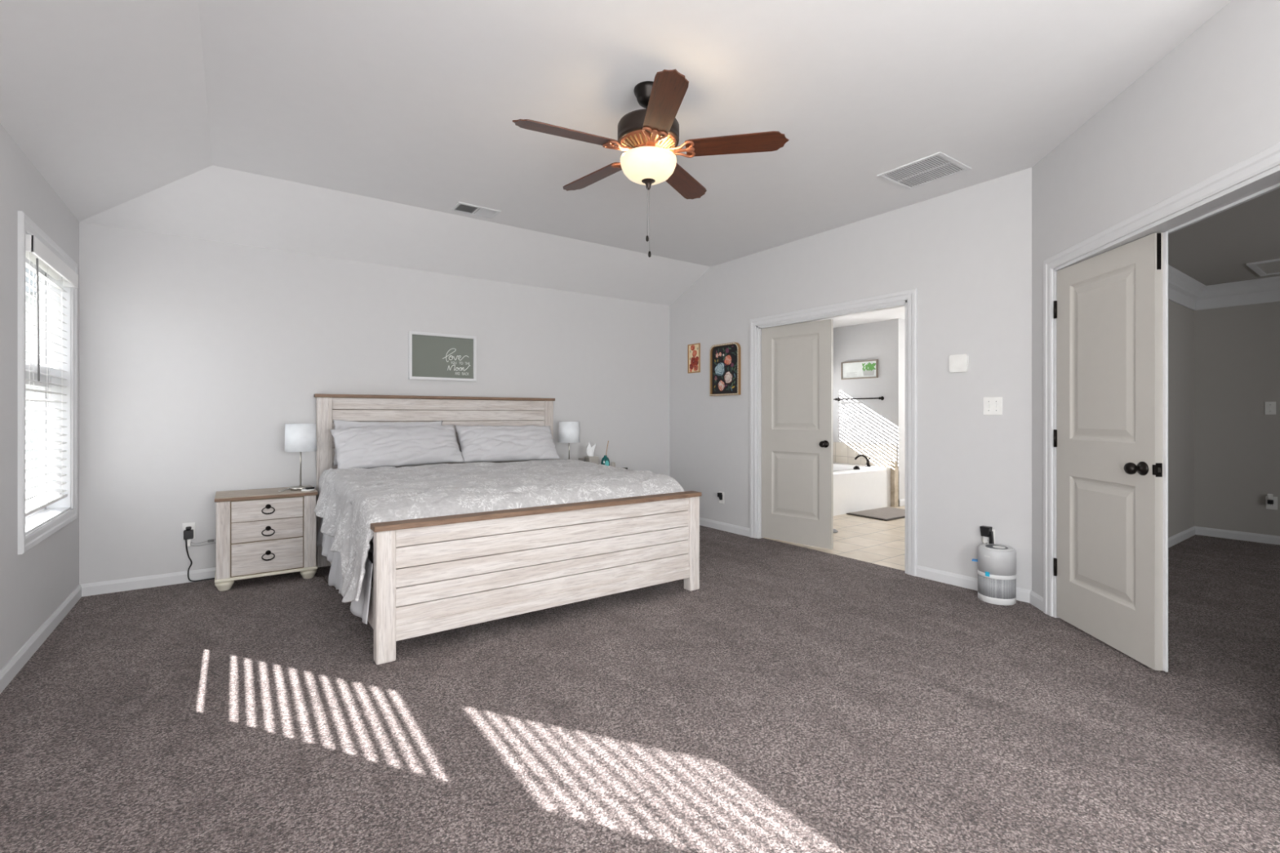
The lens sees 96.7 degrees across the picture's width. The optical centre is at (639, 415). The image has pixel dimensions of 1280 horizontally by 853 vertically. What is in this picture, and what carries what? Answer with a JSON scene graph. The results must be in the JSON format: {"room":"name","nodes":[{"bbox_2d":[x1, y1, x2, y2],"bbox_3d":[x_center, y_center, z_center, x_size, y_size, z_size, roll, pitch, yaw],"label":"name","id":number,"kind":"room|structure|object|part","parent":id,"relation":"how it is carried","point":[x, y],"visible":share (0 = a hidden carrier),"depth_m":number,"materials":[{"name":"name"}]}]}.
{"room":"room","nodes":[
{"label":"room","id":0,"kind":"room"},
{"bbox_2d":[0,123,79,670],"bbox_3d":[-1.672,-0.038,0.805,0.140,2.447,7.052,0,0,-35],"label":"wall","id":1,"kind":"structure","parent":0,"point":[34,583],"depth_m":2.66,"materials":[{"name":"paint"}]},
{"bbox_2d":[0,584,81,693],"bbox_3d":[-1.609,1.146,0.850,0.014,0.080,7.052,0,0,-35],"label":"baseboard","id":2,"kind":"structure","parent":1,"relation":"attached to","point":[17,662],"depth_m":2.87,"materials":[{"name":"white wood"}]},
{"bbox_2d":[17,210,77,555],"bbox_3d":[-3.286,-0.151,3.085,0.160,1.609,1.134,0,0,-35],"label":"window","id":3,"kind":"structure","parent":1,"relation":"in","point":[34,528],"depth_m":3.44,"materials":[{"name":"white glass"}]},
{"bbox_3d":[-3.294,-0.151,3.079,0.140,1.465,0.990,0,0,-35],"label":"frame","id":4,"kind":"part","parent":3,"relation":"part of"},
{"bbox_2d":[25,234,78,516],"bbox_3d":[-3.248,-0.184,3.112,0.098,1.371,0.958,0,0,-35],"label":"window blind","id":5,"kind":"object","parent":3,"relation":"attached to","point":[36,251],"visible":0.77,"depth_m":3.08,"materials":[{"name":"white plastic"}]},
{"bbox_3d":[-3.075,-0.166,2.832,0.054,1.313,0.002,0,0,-35],"label":"ladder cord","id":6,"kind":"part","parent":5,"relation":"part of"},
{"bbox_3d":[-3.266,-0.166,3.100,0.054,1.313,0.002,0,0,-35],"label":"ladder cord","id":7,"kind":"part","parent":5,"relation":"part of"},
{"bbox_3d":[-3.266,0.492,3.100,0.052,0.018,0.934,0,0,-35],"label":"rail","id":8,"kind":"part","parent":5,"relation":"part of","materials":[{"name":"white plastic"}]},
{"bbox_2d":[79,222,669,584],"bbox_3d":[-1.708,-0.048,5.196,5.181,2.467,0.140,0,0,-35],"label":"wall","id":9,"kind":"structure","parent":0,"point":[197,356],"depth_m":4.28,"materials":[{"name":"paint"}]},
{"bbox_2d":[80,567,216,596],"bbox_3d":[-1.655,1.146,5.139,4.921,0.080,0.014,0,0,-35],"label":"baseboard","id":10,"kind":"structure","parent":9,"relation":"attached to","point":[168,579],"depth_m":3.90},
{"bbox_2d":[182,522,195,539],"bbox_3d":[-3.203,0.824,4.039,0.073,0.118,0.008,0,0,-35],"label":"wall outlet","id":11,"kind":"object","parent":9,"relation":"attached to","point":[188,524],"visible":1,"depth_m":4.04,"materials":[{"name":"white plastic"}]},
{"bbox_2d":[183,526,214,582],"bbox_3d":[-3.117,0.987,4.070,0.229,0.394,0.042,0,0,-35],"label":"power adapter","id":12,"kind":"object","parent":9,"relation":"attached to","point":[188,533],"visible":0.92,"depth_m":4.01,"materials":[{"name":"black plastic"}]},
{"bbox_2d":[191,538,216,546],"bbox_3d":[-3.091,0.909,4.101,0.230,0.050,0.017,0,0,-35],"label":"cord","id":13,"kind":"object","parent":9,"relation":"attached to","point":[208,540],"visible":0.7,"depth_m":4.08,"materials":[{"name":"grey plastic"}]},
{"bbox_2d":[408,331,476,381],"bbox_3d":[-1.749,-0.514,5.062,0.588,0.412,0.032,0,0,-35],"label":"framed sign","id":14,"kind":"object","parent":9,"relation":"attached to","point":[431,356],"visible":1,"depth_m":5.05,"materials":[{"name":"wood"}]},
{"bbox_2d":[0,506,1279,852],"bbox_3d":[2.205,1.236,3.570,9.664,0.100,7.332,0,0,-35],"label":"floor","id":15,"kind":"structure","parent":0,"point":[796,700],"depth_m":2.20,"materials":[{"name":"carpet"}]},
{"bbox_2d":[214,485,317,591],"bbox_3d":[-2.700,0.870,4.119,0.602,0.633,0.407,0,0,-35],"label":"nightstand","id":16,"kind":"object","parent":15,"relation":"on","point":[267,531],"visible":1,"depth_m":3.96,"materials":[{"name":"white wood"}]},
{"bbox_3d":[-2.701,1.110,4.121,0.602,0.020,0.393,0,0,-35],"label":"moulding","id":17,"kind":"part","parent":16,"relation":"part of","materials":[{"name":"beige wood"}]},
{"bbox_3d":[-2.595,0.986,3.973,0.418,0.215,0.011,0,0,-35],"label":"drawer","id":18,"kind":"part","parent":16,"relation":"part of","materials":[{"name":"beige wood"}]},
{"bbox_3d":[-2.595,0.802,3.973,0.418,0.136,0.011,0,0,-35],"label":"drawer","id":19,"kind":"part","parent":16,"relation":"part of","materials":[{"name":"beige wood"}]},
{"bbox_3d":[-2.595,0.659,3.973,0.418,0.142,0.011,0,0,-35],"label":"drawer","id":20,"kind":"part","parent":16,"relation":"part of","materials":[{"name":"beige wood"}]},
{"bbox_3d":[-2.587,0.979,3.961,0.079,0.071,0.018,0,0,-35],"label":"ring pull","id":21,"kind":"part","parent":16,"relation":"part of","materials":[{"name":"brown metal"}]},
{"bbox_3d":[-2.587,0.657,3.961,0.079,0.071,0.018,0,0,-35],"label":"ring pull","id":22,"kind":"part","parent":16,"relation":"part of","materials":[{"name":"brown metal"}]},
{"bbox_3d":[-2.587,0.809,3.961,0.079,0.071,0.018,0,0,-35],"label":"ring pull","id":23,"kind":"part","parent":16,"relation":"part of","materials":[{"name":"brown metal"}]},
{"bbox_2d":[284,423,316,490],"bbox_3d":[-2.518,0.309,4.223,0.206,0.488,0.206,0,0,-17],"label":"table lamp","id":24,"kind":"object","parent":16,"relation":"on","point":[299,437],"visible":0.97,"depth_m":4.15,"materials":[{"name":"white fabric"}]},
{"bbox_3d":[-2.518,0.167,4.223,0.206,0.203,0.206,0,0,-35],"label":"lamp shade","id":25,"kind":"part","parent":24,"relation":"part of","materials":[{"name":"fabric"}]},
{"bbox_2d":[301,488,314,491],"bbox_3d":[-2.424,0.546,4.152,0.084,0.013,0.084,0,0,-35],"label":"pad","id":26,"kind":"object","parent":16,"relation":"on","point":[302,490],"visible":0.93,"depth_m":4.12,"materials":[{"name":"white plastic"}]},
{"bbox_2d":[305,486,314,489],"bbox_3d":[-2.406,0.532,4.149,0.032,0.016,0.056,0,0,34],"label":"key fob","id":27,"kind":"object","parent":26,"relation":"on","point":[309,487],"visible":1,"depth_m":4.14,"materials":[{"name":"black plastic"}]},
{"bbox_2d":[319,574,338,591],"bbox_3d":[-2.120,1.177,3.924,0.023,0.018,0.754,0,0,-41],"label":"extension cord","id":28,"kind":"object","parent":15,"relation":"on","point":[319,575],"visible":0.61,"depth_m":4.04,"materials":[{"name":"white plastic"}]},
{"bbox_2d":[313,393,701,664],"bbox_3d":[-1.072,0.511,4.169,2.076,1.350,2.227,0,0,-35],"label":"bed","id":29,"kind":"object","parent":15,"relation":"on","point":[433,575],"visible":0.75,"depth_m":3.25,"materials":[{"name":"beige wood"}]},
{"bbox_3d":[-2.483,0.523,4.475,0.105,1.325,0.070,0,0,-35],"label":"headboard post","id":30,"kind":"part","parent":29,"relation":"part of","materials":[{"name":"beige wood"}]},
{"bbox_2d":[316,518,373,624],"bbox_3d":[-1.902,0.898,3.557,0.070,0.346,1.962,0,0,-35],"label":"bed skirt","id":31,"kind":"object","parent":29,"relation":"hanging from","point":[360,608],"visible":0.44,"depth_m":3.44,"materials":[{"name":"white fabric"}]},
{"bbox_3d":[-1.872,0.956,3.606,0.025,0.200,2.075,0,0,-35],"label":"rail","id":32,"kind":"part","parent":29,"relation":"part of","materials":[{"name":"white fabric"}]},
{"bbox_2d":[367,541,373,581],"bbox_3d":[-1.073,0.836,4.178,1.905,0.236,2.010,0,0,-35],"label":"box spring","id":33,"kind":"object","parent":29,"relation":"on","point":[370,557],"visible":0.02,"depth_m":3.08,"materials":[{"name":"black fabric"}]},
{"bbox_2d":[370,483,669,542],"bbox_3d":[-1.085,0.586,4.195,1.905,0.260,1.970,0,0,-35],"label":"mattress","id":34,"kind":"object","parent":33,"relation":"on","point":[371,540],"visible":0.14,"depth_m":3.57,"materials":[{"name":"white fabric"}]},
{"bbox_2d":[333,419,442,466],"bbox_3d":[-2.040,0.223,4.660,0.844,0.370,0.113,0,0,-33],"label":"pillow","id":35,"kind":"object","parent":34,"relation":"on","point":[339,424],"visible":0.14,"depth_m":4.57,"materials":[{"name":"white fabric"}]},
{"bbox_2d":[314,458,684,602],"bbox_3d":[-1.034,0.651,4.089,2.229,0.535,1.881,0,0,-35],"label":"comforter","id":36,"kind":"object","parent":34,"relation":"on","point":[351,500],"visible":0.95,"depth_m":3.43,"materials":[{"name":"fabric"}]},
{"bbox_2d":[329,424,464,468],"bbox_3d":[-1.900,0.245,4.513,0.957,0.328,0.281,0,0,-38],"label":"pillow","id":37,"kind":"object","parent":36,"relation":"on","point":[371,447],"visible":0.98,"depth_m":4.41,"materials":[{"name":"white fabric"}]},
{"bbox_2d":[454,425,560,462],"bbox_3d":[-1.169,0.248,5.072,0.905,0.319,0.281,0,0,-32],"label":"pillow","id":38,"kind":"object","parent":36,"relation":"on","point":[478,443],"visible":1,"depth_m":4.97,"materials":[{"name":"white fabric"}]},
{"bbox_3d":[-1.233,0.869,2.748,0.090,0.634,0.075,0,0,-35],"label":"footboard post","id":39,"kind":"part","parent":29,"relation":"part of","materials":[{"name":"beige wood"}]},
{"bbox_3d":[-1.687,0.373,5.036,1.872,1.021,0.030,0,0,-35],"label":"headboard","id":40,"kind":"part","parent":29,"relation":"part of","materials":[{"name":"beige wood"}]},
{"bbox_3d":[-0.440,0.823,3.309,1.867,0.538,0.032,0,0,-35],"label":"footboard","id":41,"kind":"part","parent":29,"relation":"part of","materials":[{"name":"beige wood"}]},
{"bbox_3d":[-0.428,1.058,3.292,1.867,0.073,0.012,0,0,-35],"label":"rail","id":42,"kind":"part","parent":29,"relation":"part of","materials":[{"name":"beige wood"}]},
{"bbox_3d":[-0.908,0.523,5.598,0.090,1.325,0.070,0,0,-35],"label":"headboard post","id":43,"kind":"part","parent":29,"relation":"part of","materials":[{"name":"beige wood"}]},
{"bbox_3d":[0.351,0.869,3.877,0.085,0.634,0.075,0,0,-35],"label":"footboard post","id":44,"kind":"part","parent":29,"relation":"part of","materials":[{"name":"beige wood"}]},
{"bbox_2d":[833,462,890,515],"bbox_3d":[2.155,0.909,7.229,2.105,0.553,1.027,0,0,-35],"label":"bathtub","id":45,"kind":"object","parent":15,"relation":"on","point":[865,488],"depth_m":7.04,"materials":[{"name":"white ceramic"}]},
{"bbox_3d":[2.706,0.655,7.107,0.080,0.045,0.080,0,0,-35],"label":"tub handle","id":46,"kind":"part","parent":45,"relation":"part of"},
{"bbox_2d":[854,454,871,466],"bbox_3d":[2.922,0.598,7.486,0.234,0.160,0.067,0,0,-9],"label":"faucet","id":47,"kind":"object","parent":45,"relation":"on","point":[868,464],"visible":1,"depth_m":7.48,"materials":[{"name":"brown metal"}]},
{"bbox_3d":[2.912,0.570,7.476,0.213,0.104,0.029,0,0,-15],"label":"spout","id":48,"kind":"part","parent":47,"relation":"part of","materials":[{"name":"brown metal"}]},
{"bbox_2d":[846,506,905,520],"bbox_3d":[2.957,1.175,6.807,0.840,0.019,0.530,0,0,-34],"label":"bath mat","id":49,"kind":"object","parent":15,"relation":"on","point":[886,513],"visible":0.87,"depth_m":6.72,"materials":[{"name":"grey fabric"}]},
{"bbox_2d":[971,543,1016,605],"bbox_3d":[2.281,1.014,3.650,0.213,0.344,0.225,0,0,-16],"label":"air purifier","id":50,"kind":"object","parent":15,"relation":"on","point":[997,563],"visible":1,"depth_m":3.56,"materials":[{"name":"white plastic"}]},
{"bbox_2d":[985,544,1008,549],"bbox_3d":[2.284,0.845,3.643,0.124,0.003,0.124,0,0,-25],"label":"grille","id":51,"kind":"object","parent":50,"relation":"attached to","point":[988,546],"depth_m":3.64,"materials":[{"name":"white plastic"}]},
{"bbox_3d":[-0.460,0.869,5.717,0.602,0.633,0.407,0,0,-35],"label":"nightstand","id":52,"kind":"object","parent":15,"relation":"on","visible":0},
{"bbox_2d":[558,421,579,459],"bbox_3d":[-0.693,0.309,5.561,0.206,0.488,0.206,0,0,-17],"label":"table lamp","id":53,"kind":"object","parent":52,"relation":"on","point":[568,431],"visible":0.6,"depth_m":5.48,"materials":[{"name":"white fabric"}]},
{"bbox_3d":[-0.693,0.167,5.561,0.206,0.203,0.206,0,0,-35],"label":"lamp shade","id":54,"kind":"part","parent":53,"relation":"part of","materials":[{"name":"fabric"}]},
{"bbox_2d":[584,441,599,464],"bbox_3d":[-0.478,0.406,5.592,0.112,0.294,0.108,0,0,-35],"label":"tissue box","id":55,"kind":"object","parent":52,"relation":"on","point":[589,451],"visible":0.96,"depth_m":5.57,"materials":[{"name":"white paper"}]},
{"bbox_2d":[600,440,609,466],"bbox_3d":[-0.346,0.405,5.685,0.096,0.296,0.059,0,0,-35],"label":"reed diffuser","id":56,"kind":"object","parent":52,"relation":"on","point":[605,460],"visible":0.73,"depth_m":5.67,"materials":[{"name":"teal glass"}]},
{"bbox_2d":[600,455,609,466],"bbox_3d":[-0.346,0.478,5.685,0.096,0.150,0.059,0,0,-35],"label":"bottle","id":57,"kind":"object","parent":56,"relation":"on","point":[605,460],"depth_m":5.66,"materials":[{"name":"teal glass"}]},
{"bbox_2d":[610,462,615,466],"bbox_3d":[-0.271,0.514,5.727,0.052,0.078,0.052,0,0,-35],"label":"jar","id":58,"kind":"object","parent":52,"relation":"on","point":[613,464],"visible":0.66,"depth_m":5.71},
{"bbox_2d":[0,0,1279,328],"bbox_3d":[2.243,-1.466,3.597,9.570,0.434,7.333,0,0,-35],"label":"ceiling","id":59,"kind":"structure","parent":0,"point":[348,130],"depth_m":2.90,"materials":[{"name":"paint"}]},
{"bbox_2d":[449,201,501,218],"bbox_3d":[-1.254,-1.557,4.341,0.330,0.011,0.200,0,0,-35],"label":"ceiling vent","id":60,"kind":"object","parent":59,"relation":"in","point":[461,207],"visible":1,"depth_m":4.33,"materials":[{"name":"white metal"}]},
{"bbox_2d":[512,69,788,257],"bbox_3d":[-0.003,-1.159,2.740,1.231,0.808,1.227,0,0,-35],"label":"ceiling fan","id":61,"kind":"object","parent":59,"relation":"hanging from","point":[649,136],"visible":1,"depth_m":2.63,"materials":[{"name":"brown wood"}]},
{"bbox_3d":[-0.335,-1.263,2.548,0.474,0.006,0.132,0,12,-26],"label":"fan blade","id":62,"kind":"part","parent":61,"relation":"part of","materials":[{"name":"brown wood"}]},
{"bbox_3d":[-0.249,-1.263,3.030,0.132,0.006,0.474,-16,11,-43],"label":"fan blade","id":63,"kind":"part","parent":61,"relation":"part of","materials":[{"name":"brown wood"}]},
{"bbox_3d":[0.040,-1.176,2.730,0.270,0.112,0.270,0,0,-35],"label":"lamp shade","id":64,"kind":"part","parent":61,"relation":"part of","materials":[{"name":"white glass"}]},
{"bbox_3d":[0.046,-0.945,2.729,0.002,0.318,0.002,0,0,-35],"label":"pull chain","id":65,"kind":"part","parent":61,"relation":"part of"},
{"bbox_3d":[0.098,-1.263,2.317,0.132,0.006,0.474,12,-2,-8],"label":"fan blade","id":66,"kind":"part","parent":61,"relation":"part of","materials":[{"name":"brown wood"}]},
{"bbox_3d":[0.237,-1.263,3.098,0.132,0.006,0.474,-14,-6,27],"label":"fan blade","id":67,"kind":"part","parent":61,"relation":"part of","materials":[{"name":"brown wood"}]},
{"bbox_3d":[0.451,-1.263,2.657,0.474,0.006,0.132,0,-12,10],"label":"fan blade","id":68,"kind":"part","parent":61,"relation":"part of","materials":[{"name":"brown wood"}]},
{"bbox_2d":[876,151,971,190],"bbox_3d":[1.820,-1.558,3.653,0.390,0.008,0.410,0,0,-35],"label":"ceiling vent","id":69,"kind":"object","parent":59,"relation":"in","point":[938,166],"visible":1,"depth_m":3.64,"materials":[{"name":"white metal"}]},
{"bbox_2d":[1246,258,1279,276],"bbox_3d":[5.461,-1.247,4.657,0.660,0.014,0.600,0,0,-35],"label":"ceiling vent","id":70,"kind":"object","parent":59,"relation":"attached to","point":[1272,267],"visible":1,"depth_m":4.80,"materials":[{"name":"metal"}]},
{"bbox_3d":[5.461,-1.251,4.657,0.576,0.006,0.516,0,0,-35],"label":"hatch panel","id":71,"kind":"part","parent":70,"relation":"part of","materials":[{"name":"paint"}]},
{"bbox_2d":[669,167,1031,590],"bbox_3d":[1.456,-0.188,5.117,0.120,2.748,3.665,0,0,-35],"label":"wall","id":72,"kind":"structure","parent":0,"point":[966,252],"depth_m":4.09,"materials":[{"name":"paint"}]},
{"bbox_2d":[687,342,700,373],"bbox_3d":[0.589,-0.619,6.218,0.014,0.316,0.196,0,0,-35],"label":"picture","id":73,"kind":"object","parent":72,"relation":"attached to","point":[694,349],"visible":1,"depth_m":6.21,"materials":[{"name":"multicoloured paper"}]},
{"bbox_2d":[688,344,698,372],"bbox_3d":[0.591,-0.620,6.219,0.008,0.302,0.184,0,0,-35],"label":"print","id":74,"kind":"object","parent":73,"relation":"attached to","point":[693,348],"depth_m":6.21,"materials":[{"name":"paper"}]},
{"bbox_2d":[719,491,724,503],"bbox_3d":[0.841,0.851,5.870,0.008,0.118,0.073,0,0,-35],"label":"wall outlet","id":75,"kind":"object","parent":72,"relation":"attached to","point":[722,501],"visible":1,"depth_m":5.85,"materials":[{"name":"white plastic"}]},
{"bbox_2d":[717,492,722,500],"bbox_3d":[0.822,0.837,5.858,0.037,0.076,0.040,0,0,-35],"label":"plug","id":76,"kind":"object","parent":75,"relation":"attached to","point":[719,494],"visible":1,"depth_m":5.84,"materials":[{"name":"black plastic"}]},
{"bbox_2d":[709,342,740,395],"bbox_3d":[0.863,-0.464,5.814,0.036,0.528,0.424,0,0,-35],"label":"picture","id":77,"kind":"object","parent":72,"relation":"attached to","point":[724,358],"visible":1,"depth_m":5.82,"materials":[{"name":"black wood"}]},
{"bbox_2d":[699,517,750,537],"bbox_3d":[0.706,1.146,6.054,0.014,0.080,1.268,0,0,-35],"label":"baseboard","id":78,"kind":"structure","parent":72,"relation":"attached to","point":[731,528],"depth_m":5.81,"materials":[{"name":"white wood"}]},
{"bbox_2d":[761,319,833,549],"bbox_3d":[1.405,0.168,5.208,0.111,2.009,0.716,0,0,-44],"label":"door","id":79,"kind":"structure","parent":72,"relation":"in","point":[797,358],"depth_m":5.20,"materials":[{"name":"white wood"}]},
{"bbox_3d":[1.604,0.255,4.978,0.076,0.066,0.066,0,0,-44],"label":"knob","id":80,"kind":"part","parent":79,"relation":"part of","materials":[{"name":"brown metal"}]},
{"bbox_2d":[750,288,917,576],"bbox_3d":[1.603,0.128,4.897,0.142,2.117,1.658,0,0,-35],"label":"trim","id":81,"kind":"structure","parent":72,"relation":"attached to","point":[908,298],"depth_m":4.43,"materials":[{"name":"white wood"}]},
{"bbox_2d":[949,354,968,372],"bbox_3d":[2.207,-0.357,3.939,0.026,0.120,0.120,0,0,-35],"label":"sensor","id":82,"kind":"object","parent":72,"relation":"attached to","point":[959,362],"visible":1,"depth_m":3.92,"materials":[{"name":"white plastic"}]},
{"bbox_2d":[915,564,1031,603],"bbox_3d":[2.253,1.146,3.885,0.014,0.080,0.744,0,0,-35],"label":"baseboard","id":83,"kind":"structure","parent":72,"relation":"attached to","point":[964,581],"depth_m":3.96,"materials":[{"name":"white wood"}]},
{"bbox_2d":[979,525,994,543],"bbox_3d":[2.302,0.801,3.774,0.047,0.120,0.070,0,0,-35],"label":"plug","id":84,"kind":"object","parent":72,"relation":"attached to","point":[985,531],"visible":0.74,"depth_m":3.76,"materials":[{"name":"black plastic"}]},
{"bbox_2d":[982,528,995,543],"bbox_3d":[2.325,0.816,3.789,0.008,0.118,0.073,0,0,-35],"label":"wall outlet","id":85,"kind":"object","parent":72,"relation":"attached to","point":[986,540],"visible":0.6,"depth_m":3.79,"materials":[{"name":"white plastic"}]},
{"bbox_2d":[983,396,1002,414],"bbox_3d":[2.335,-0.060,3.769,0.015,0.118,0.116,0,0,-35],"label":"light switch","id":86,"kind":"object","parent":72,"relation":"attached to","point":[993,405],"visible":1,"depth_m":3.77,"materials":[{"name":"white plastic"}]},
{"bbox_2d":[833,318,905,499],"bbox_3d":[3.680,-0.032,8.283,1.589,2.435,1.092,0,0,-35],"label":"wall","id":87,"kind":"structure","parent":0,"point":[874,421],"depth_m":7.67,"materials":[{"name":"paint"}]},
{"bbox_2d":[833,396,884,401],"bbox_3d":[2.993,-0.222,7.810,0.078,0.051,0.740,0,0,-35],"label":"towel bar","id":88,"kind":"object","parent":87,"relation":"attached to","point":[838,399],"visible":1,"depth_m":7.76,"materials":[{"name":"brown metal"}]},
{"bbox_2d":[840,359,878,379],"bbox_3d":[3.013,-0.621,7.824,0.030,0.244,0.554,0,0,-35],"label":"picture","id":89,"kind":"object","parent":87,"relation":"attached to","point":[865,369],"visible":1,"depth_m":7.81,"materials":[{"name":"white paper"}]},
{"bbox_2d":[833,441,897,466],"bbox_3d":[3.024,0.546,7.827,0.008,0.320,1.072,0,0,-35],"label":"trim","id":90,"kind":"structure","parent":87,"relation":"attached to","point":[881,455],"depth_m":7.76,"materials":[{"name":"tile"}]},
{"bbox_2d":[890,460,898,506],"bbox_3d":[3.303,0.886,7.379,0.098,0.600,0.058,0,0,-35],"label":"trim","id":91,"kind":"structure","parent":87,"relation":"attached to","point":[894,468],"depth_m":7.35,"materials":[{"name":"beige tile"}]},
{"bbox_2d":[898,498,905,506],"bbox_3d":[4.005,1.141,7.835,1.579,0.090,0.014,0,0,-35],"label":"baseboard","id":92,"kind":"structure","parent":87,"relation":"attached to","point":[901,502],"depth_m":7.41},
{"bbox_2d":[1031,0,1279,596],"bbox_3d":[2.366,-0.188,2.594,0.120,2.748,2.000,0,0,10],"label":"wall","id":93,"kind":"structure","parent":0,"point":[1211,104],"depth_m":2.53,"materials":[{"name":"paint"}]},
{"bbox_2d":[1029,590,1043,611],"bbox_3d":[2.451,1.146,3.507,0.014,0.080,0.178,0,0,10],"label":"baseboard","id":94,"kind":"structure","parent":93,"relation":"attached to","point":[1035,599],"depth_m":3.51,"materials":[{"name":"white wood"}]},
{"bbox_2d":[1053,231,1168,671],"bbox_3d":[2.380,0.168,2.963,0.122,2.009,0.733,0,0,5],"label":"door","id":95,"kind":"structure","parent":93,"relation":"in","point":[1110,438],"depth_m":2.86,"materials":[{"name":"white wood"}]},
{"bbox_3d":[2.332,0.252,2.684,0.076,0.066,0.066,0,0,5],"label":"knob","id":96,"kind":"part","parent":95,"relation":"part of","materials":[{"name":"brown metal"}]},
{"bbox_3d":[2.379,0.252,2.616,0.033,0.064,0.014,0,0,5],"label":"strike plate","id":97,"kind":"part","parent":95,"relation":"part of","materials":[{"name":"brown metal"}]},
{"bbox_2d":[1043,142,1279,617],"bbox_3d":[2.361,0.128,2.619,0.142,2.117,1.604,0,0,10],"label":"trim","id":98,"kind":"structure","parent":93,"relation":"attached to","point":[1258,175],"depth_m":2.82,"materials":[{"name":"white wood"}]},
{"bbox_2d":[1168,299,1194,537],"bbox_3d":[4.096,-0.044,4.665,3.713,2.460,0.021,0,0,-35],"label":"wall","id":99,"kind":"structure","parent":0,"point":[1180,318],"depth_m":5.36,"materials":[{"name":"paint"}]},
{"bbox_2d":[1168,526,1195,547],"bbox_3d":[4.061,1.146,4.619,3.583,0.080,0.014,0,0,-35],"label":"baseboard","id":100,"kind":"structure","parent":99,"relation":"attached to","point":[1174,540],"depth_m":5.34,"materials":[{"name":"white wood"}]},
{"bbox_2d":[1168,264,1206,311],"bbox_3d":[4.088,-1.147,4.582,3.583,0.215,0.105,0,0,-35],"label":"trim","id":101,"kind":"structure","parent":99,"relation":"attached to","point":[1184,290],"depth_m":5.25,"materials":[{"name":"white wood"}]},
{"bbox_2d":[1194,301,1279,536],"bbox_3d":[6.525,-0.044,4.353,0.120,2.460,3.309,0,0,-35],"label":"wall","id":102,"kind":"structure","parent":0,"point":[1237,348],"depth_m":5.43,"materials":[{"name":"paint"}]},
{"bbox_2d":[1193,275,1279,311],"bbox_3d":[6.434,-1.147,4.287,0.105,0.215,3.309,0,0,-35],"label":"trim","id":103,"kind":"structure","parent":102,"relation":"attached to","point":[1266,290],"depth_m":5.37,"materials":[{"name":"white wood"}]},
{"bbox_2d":[1195,526,1279,545],"bbox_3d":[6.471,1.146,4.314,0.014,0.080,3.309,0,0,-35],"label":"baseboard","id":104,"kind":"structure","parent":102,"relation":"attached to","point":[1241,535],"depth_m":5.40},
{"bbox_2d":[1264,401,1275,414],"bbox_3d":[5.807,-0.064,5.243,0.015,0.118,0.070,0,0,-35],"label":"light switch","id":105,"kind":"object","parent":102,"relation":"attached to","point":[1269,406],"visible":1,"depth_m":5.24,"materials":[{"name":"white plastic"}]},
{"bbox_2d":[1266,496,1277,510],"bbox_3d":[5.815,0.809,5.239,0.008,0.118,0.073,0,0,-35],"label":"wall outlet","id":106,"kind":"object","parent":102,"relation":"attached to","point":[1274,506],"visible":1,"depth_m":5.22,"materials":[{"name":"white plastic"}]},
{"bbox_2d":[1266,493,1273,504],"bbox_3d":[5.792,0.770,5.228,0.042,0.093,0.038,0,0,-35],"label":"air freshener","id":107,"kind":"object","parent":106,"relation":"attached to","point":[1269,496],"visible":1,"depth_m":5.22,"materials":[{"name":"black plastic"}]},
{"label":"outside","id":108,"kind":"structure","parent":0,"visible":0},
{"bbox_3d":[-21.038,1.711,-5.794,39.016,0.050,65.000,0,0,-35],"label":"ground","id":109,"kind":"structure","parent":108,"visible":0},
{"bbox_2d":[25,267,37,495],"bbox_3d":[-15.033,-1.314,13.843,6.000,6.000,6.600,0,0,-35],"label":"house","id":110,"kind":"structure","parent":109,"relation":"on","point":[27,279],"depth_m":11.84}
]}

